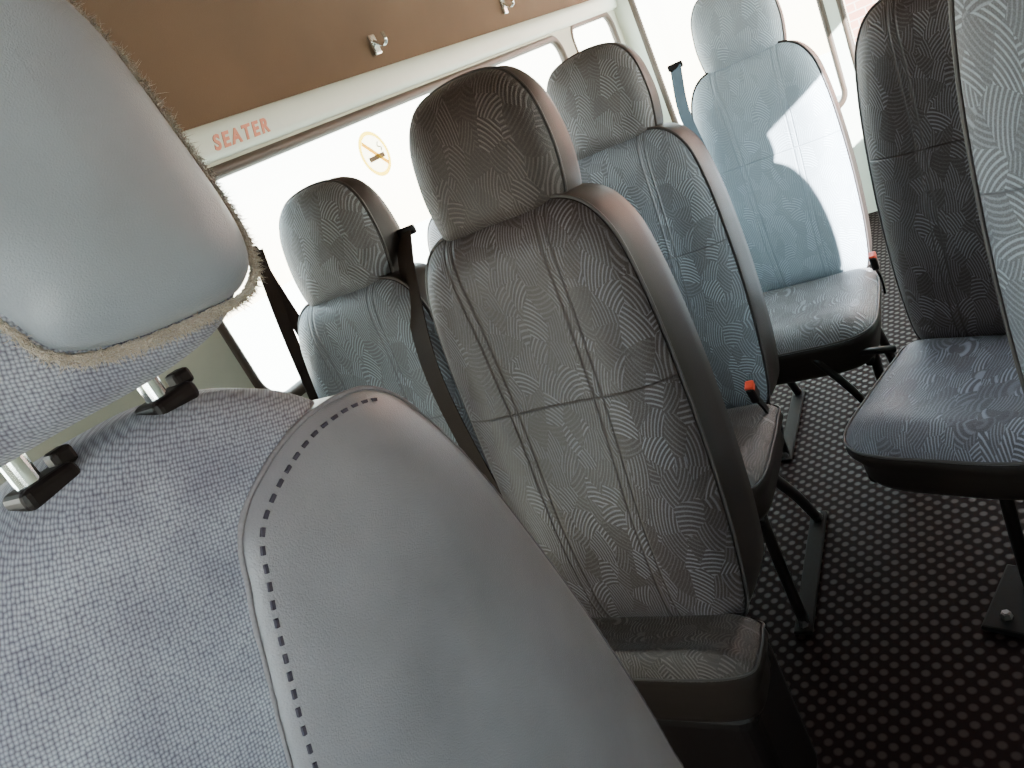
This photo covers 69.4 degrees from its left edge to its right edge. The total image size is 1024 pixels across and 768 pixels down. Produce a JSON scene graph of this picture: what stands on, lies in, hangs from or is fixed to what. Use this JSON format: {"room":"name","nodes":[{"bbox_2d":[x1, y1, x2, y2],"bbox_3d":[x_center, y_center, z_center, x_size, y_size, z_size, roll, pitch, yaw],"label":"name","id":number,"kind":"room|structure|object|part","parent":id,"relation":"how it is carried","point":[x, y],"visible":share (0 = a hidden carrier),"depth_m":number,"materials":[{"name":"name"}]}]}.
{"room":"vehicle interior","nodes":[
{"label":"vehicle interior","id":0,"kind":"room"},
{"bbox_2d":[0,10,626,485],"bbox_3d":[-0.205,-0.124,2.310,0.030,1.630,5.300,-13,23,33],"label":"wall","id":1,"kind":"structure","parent":0,"point":[212,364],"depth_m":1.60,"materials":[{"name":"grey plastic"}]},
{"bbox_2d":[253,245,318,399],"bbox_3d":[-0.502,-0.072,1.733,0.044,0.515,0.182,-18,21,23],"label":"belt","id":2,"kind":"object","parent":1,"relation":"hanging from","point":[286,316],"visible":0.44,"depth_m":1.72,"materials":[{"name":"black fabric"}]},
{"bbox_2d":[209,35,567,395],"bbox_3d":[-0.178,-0.768,2.567,0.036,0.560,2.475,-13,23,33],"label":"window","id":3,"kind":"structure","parent":1,"relation":"in","point":[237,164],"depth_m":2.00,"materials":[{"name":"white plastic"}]},
{"bbox_2d":[179,0,616,164],"bbox_3d":[-0.507,-0.780,2.039,0.028,0.083,5.300,-13,23,33],"label":"trim","id":4,"kind":"structure","parent":1,"relation":"attached to","point":[223,138],"depth_m":2.15,"materials":[{"name":"white plastic"}]},
{"bbox_2d":[570,12,620,52],"bbox_3d":[0.500,-1.629,3.866,0.036,0.580,0.675,-13,23,33],"label":"window","id":5,"kind":"structure","parent":1,"relation":"in","point":[605,16],"depth_m":3.93,"materials":[{"name":"white plastic"}]},
{"bbox_2d":[73,0,588,131],"bbox_3d":[0.201,-1.175,1.410,2.020,0.420,5.300,-13,23,33],"label":"ceiling","id":6,"kind":"structure","parent":0,"point":[214,60],"depth_m":1.86,"materials":[{"name":"brown fabric"}]},
{"bbox_2d":[367,31,387,54],"bbox_3d":[-0.398,-1.030,2.223,0.058,0.060,0.035,-13,23,33],"label":"coat hook","id":7,"kind":"object","parent":6,"relation":"attached to","point":[375,45],"visible":1,"depth_m":2.22,"materials":[{"name":"silver metal"}]},
{"bbox_3d":[-0.417,-1.025,2.236,0.012,0.060,0.035,-13,23,33],"label":"mounting plate","id":8,"kind":"part","parent":7,"relation":"part of","materials":[{"name":"silver metal"}]},
{"bbox_2d":[499,0,513,13],"bbox_3d":[-0.016,-1.519,2.956,0.058,0.060,0.035,-13,23,33],"label":"coat hook","id":9,"kind":"object","parent":6,"relation":"attached to","point":[503,4],"visible":1,"depth_m":2.96,"materials":[{"name":"silver metal"}]},
{"bbox_3d":[-0.035,-1.515,2.968,0.012,0.060,0.035,-13,23,33],"label":"mounting plate","id":10,"kind":"part","parent":9,"relation":"part of","materials":[{"name":"silver metal"}]},
{"bbox_2d":[614,0,876,212],"bbox_3d":[1.611,-1.831,3.719,2.020,2.050,0.030,-13,23,33],"label":"wall","id":11,"kind":"structure","parent":0,"point":[850,110],"depth_m":3.94,"materials":[{"name":"white plastic"}]},
{"bbox_2d":[628,0,847,122],"bbox_3d":[1.143,-1.909,3.909,0.915,1.285,0.036,-13,23,33],"label":"window","id":12,"kind":"structure","parent":11,"relation":"in","point":[820,4],"depth_m":4.04,"materials":[{"name":"white plastic"}]},
{"bbox_2d":[836,0,854,65],"bbox_3d":[1.921,-2.114,3.367,0.935,1.335,0.036,-13,23,33],"label":"window","id":13,"kind":"structure","parent":11,"relation":"in","point":[840,4],"depth_m":3.70,"materials":[{"name":"white plastic"}]},
{"bbox_2d":[746,211,1023,767],"bbox_3d":[0.980,0.387,2.023,2.120,0.040,5.300,-13,23,33],"label":"floor","id":14,"kind":"structure","parent":0,"point":[898,667],"depth_m":1.73,"materials":[{"name":"rubber"}]},
{"bbox_2d":[0,0,683,767],"bbox_3d":[0.061,0.416,0.594,0.567,1.632,0.700,-13,23,33],"label":"seat","id":15,"kind":"object","parent":14,"relation":"on","point":[193,577],"visible":1,"depth_m":0.46,"materials":[{"name":"grey fabric"}]},
{"bbox_3d":[-0.275,0.059,0.424,0.015,0.110,0.015,-13,23,33],"label":"headrest post","id":16,"kind":"part","parent":15,"relation":"part of","materials":[{"name":"silver metal"}]},
{"bbox_3d":[-0.273,-0.131,0.413,0.064,0.253,0.215,-13,23,33],"label":"headrest panel","id":17,"kind":"part","parent":15,"relation":"part of","materials":[{"name":"grey leather"}]},
{"bbox_3d":[-0.236,0.012,0.497,0.015,0.110,0.015,-13,23,33],"label":"headrest post","id":18,"kind":"part","parent":15,"relation":"part of","materials":[{"name":"silver metal"}]},
{"bbox_3d":[-0.095,0.433,0.649,0.187,0.938,0.642,-13,23,33],"label":"backrest","id":19,"kind":"part","parent":15,"relation":"part of","materials":[{"name":"grey fabric"}]},
{"bbox_3d":[-0.012,0.374,0.702,0.139,0.817,0.562,-16,22,28],"label":"panel","id":20,"kind":"part","parent":15,"relation":"part of","materials":[{"name":"grey leather"}]},
{"bbox_2d":[279,176,502,496],"bbox_3d":[-0.225,0.313,1.555,0.478,1.405,0.723,-13,23,33],"label":"passenger seat","id":21,"kind":"object","parent":14,"relation":"on","point":[366,319],"visible":0.43,"depth_m":1.51,"materials":[{"name":"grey fabric"}]},
{"bbox_3d":[-0.189,0.109,1.709,0.427,0.754,0.260,-13,16,33],"label":"backrest","id":22,"kind":"part","parent":21,"relation":"part of","materials":[{"name":"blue fabric"}]},
{"bbox_2d":[427,218,441,252],"bbox_3d":[0.018,-0.049,2.170,0.436,1.405,0.578,-13,23,33],"label":"passenger seat","id":23,"kind":"object","parent":14,"relation":"on","point":[433,235],"visible":0.02,"depth_m":2.18,"materials":[{"name":"fabric"}]},
{"bbox_2d":[409,65,816,767],"bbox_3d":[0.165,0.178,1.328,0.436,1.439,0.389,-13,23,33],"label":"passenger seat","id":24,"kind":"object","parent":14,"relation":"on","point":[580,368],"visible":0.81,"depth_m":1.21,"materials":[{"name":"fabric"}]},
{"bbox_3d":[0.149,0.058,1.345,0.427,0.800,0.260,-13,16,33],"label":"backrest","id":25,"kind":"part","parent":24,"relation":"part of","materials":[{"name":"fabric"}]},
{"bbox_2d":[591,613,770,721],"bbox_3d":[0.245,0.505,1.333,0.434,0.167,0.133,-13,23,33],"label":"seat cushion","id":26,"kind":"object","parent":24,"relation":"on","point":[686,667],"depth_m":1.24,"materials":[{"name":"fabric"}]},
{"bbox_2d":[546,42,827,634],"bbox_3d":[0.367,-0.088,1.827,0.436,1.405,0.624,-13,23,33],"label":"passenger seat","id":27,"kind":"object","parent":14,"relation":"on","point":[607,100],"visible":0.54,"depth_m":1.76,"materials":[{"name":"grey fabric"}]},
{"bbox_3d":[0.397,-0.272,1.935,0.427,0.754,0.260,-13,16,33],"label":"backrest","id":28,"kind":"part","parent":27,"relation":"part of","materials":[{"name":"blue fabric"}]},
{"bbox_2d":[727,404,783,519],"bbox_3d":[0.439,0.214,1.828,0.434,0.167,0.380,-13,23,33],"label":"seat cushion","id":29,"kind":"object","parent":27,"relation":"on","point":[756,427],"depth_m":1.71,"materials":[{"name":"fabric"}]},
{"bbox_3d":[0.625,0.203,1.799,0.026,0.066,0.377,-13,23,33],"label":"frame rail","id":30,"kind":"part","parent":27,"relation":"part of","materials":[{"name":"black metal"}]},
{"bbox_3d":[0.632,0.430,1.731,0.028,0.346,0.039,-13,23,33],"label":"leg","id":31,"kind":"part","parent":27,"relation":"part of","materials":[{"name":"black metal"}]},
{"bbox_3d":[0.738,0.296,1.934,0.028,0.362,0.282,-13,23,33],"label":"leg","id":32,"kind":"part","parent":27,"relation":"part of","materials":[{"name":"black metal"}]},
{"bbox_3d":[0.788,0.482,1.944,0.045,0.010,0.460,-13,23,33],"label":"foot plate","id":33,"kind":"part","parent":27,"relation":"part of","materials":[{"name":"metal"}]},
{"bbox_2d":[667,0,895,461],"bbox_3d":[0.827,-0.477,2.236,0.463,1.400,0.716,-13,23,33],"label":"passenger seat","id":34,"kind":"object","parent":14,"relation":"on","point":[766,110],"visible":0.8,"depth_m":2.24,"materials":[{"name":"fabric"}]},
{"bbox_3d":[0.823,0.084,2.369,0.028,0.346,0.039,-13,23,33],"label":"leg","id":35,"kind":"part","parent":34,"relation":"part of","materials":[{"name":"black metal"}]},
{"bbox_3d":[0.866,-0.683,2.386,0.427,0.754,0.260,-13,16,33],"label":"backrest","id":36,"kind":"part","parent":34,"relation":"part of","materials":[{"name":"fabric"}]},
{"bbox_3d":[0.980,0.136,2.583,0.045,0.010,0.460,-13,23,33],"label":"foot plate","id":37,"kind":"part","parent":34,"relation":"part of","materials":[{"name":"metal"}]},
{"bbox_3d":[0.930,-0.050,2.573,0.028,0.362,0.282,-13,23,33],"label":"leg","id":38,"kind":"part","parent":34,"relation":"part of","materials":[{"name":"black metal"}]},
{"bbox_2d":[763,268,881,384],"bbox_3d":[0.889,-0.174,2.245,0.434,0.167,0.474,-13,23,33],"label":"seat cushion","id":39,"kind":"object","parent":34,"relation":"on","point":[825,321],"depth_m":2.09,"materials":[{"name":"grey fabric"}]},
{"bbox_3d":[1.080,-0.192,2.225,0.026,0.066,0.471,-13,23,33],"label":"frame rail","id":40,"kind":"part","parent":34,"relation":"part of","materials":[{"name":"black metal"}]},
{"bbox_3d":[1.100,0.019,2.182,0.028,0.346,0.039,-13,23,33],"label":"leg","id":41,"kind":"part","parent":34,"relation":"part of","materials":[{"name":"black metal"}]},
{"bbox_3d":[1.206,-0.115,2.386,0.028,0.362,0.282,-13,23,33],"label":"leg","id":42,"kind":"part","parent":34,"relation":"part of","materials":[{"name":"black metal"}]},
{"bbox_2d":[843,0,1023,638],"bbox_3d":[0.927,-0.272,1.521,0.722,1.448,0.436,-40,23,-33],"label":"passenger seat","id":43,"kind":"object","parent":14,"relation":"on","point":[945,416],"visible":0.9,"depth_m":1.57,"materials":[{"name":"fabric"}]},
{"bbox_3d":[1.032,-0.487,1.613,0.260,0.800,0.427,-32,19,-36],"label":"backrest","id":44,"kind":"part","parent":43,"relation":"part of","materials":[{"name":"fabric"}]},
{"bbox_2d":[846,335,1023,499],"bbox_3d":[0.977,0.053,1.555,0.474,0.167,0.434,-40,23,-33],"label":"seat cushion","id":45,"kind":"object","parent":43,"relation":"on","point":[945,416],"depth_m":1.49,"materials":[{"name":"fabric"}]},
{"bbox_3d":[1.095,0.466,1.592,0.200,0.014,0.100,-40,23,-33],"label":"foot plate","id":46,"kind":"part","parent":43,"relation":"part of","materials":[{"name":"metal"}]},
{"bbox_3d":[1.048,0.296,1.544,0.039,0.346,0.028,-40,23,-33],"label":"leg","id":47,"kind":"part","parent":43,"relation":"part of","materials":[{"name":"black metal"}]},
{"bbox_2d":[948,0,1023,394],"bbox_3d":[0.861,-0.071,0.896,0.436,1.576,0.586,-13,23,33],"label":"passenger seat","id":48,"kind":"object","parent":14,"relation":"on","point":[987,36],"visible":1,"depth_m":0.96,"materials":[{"name":"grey fabric"}]},
{"label":"outside","id":49,"kind":"structure","parent":0,"visible":0},
{"bbox_2d":[224,41,854,391],"bbox_3d":[0.733,1.469,0.577,30.000,0.050,30.000,-13,23,33],"label":"ground","id":50,"kind":"structure","parent":49,"point":[256,331],"depth_m":12.56,"materials":[{"name":"white"}]},
{"bbox_2d":[844,0,877,42],"bbox_3d":[4.058,-3.742,4.559,4.000,3.300,0.200,-13,23,33],"label":"brick building","id":51,"kind":"structure","parent":50,"relation":"on","point":[856,9],"depth_m":5.72,"materials":[{"name":"white brick"}]}
]}

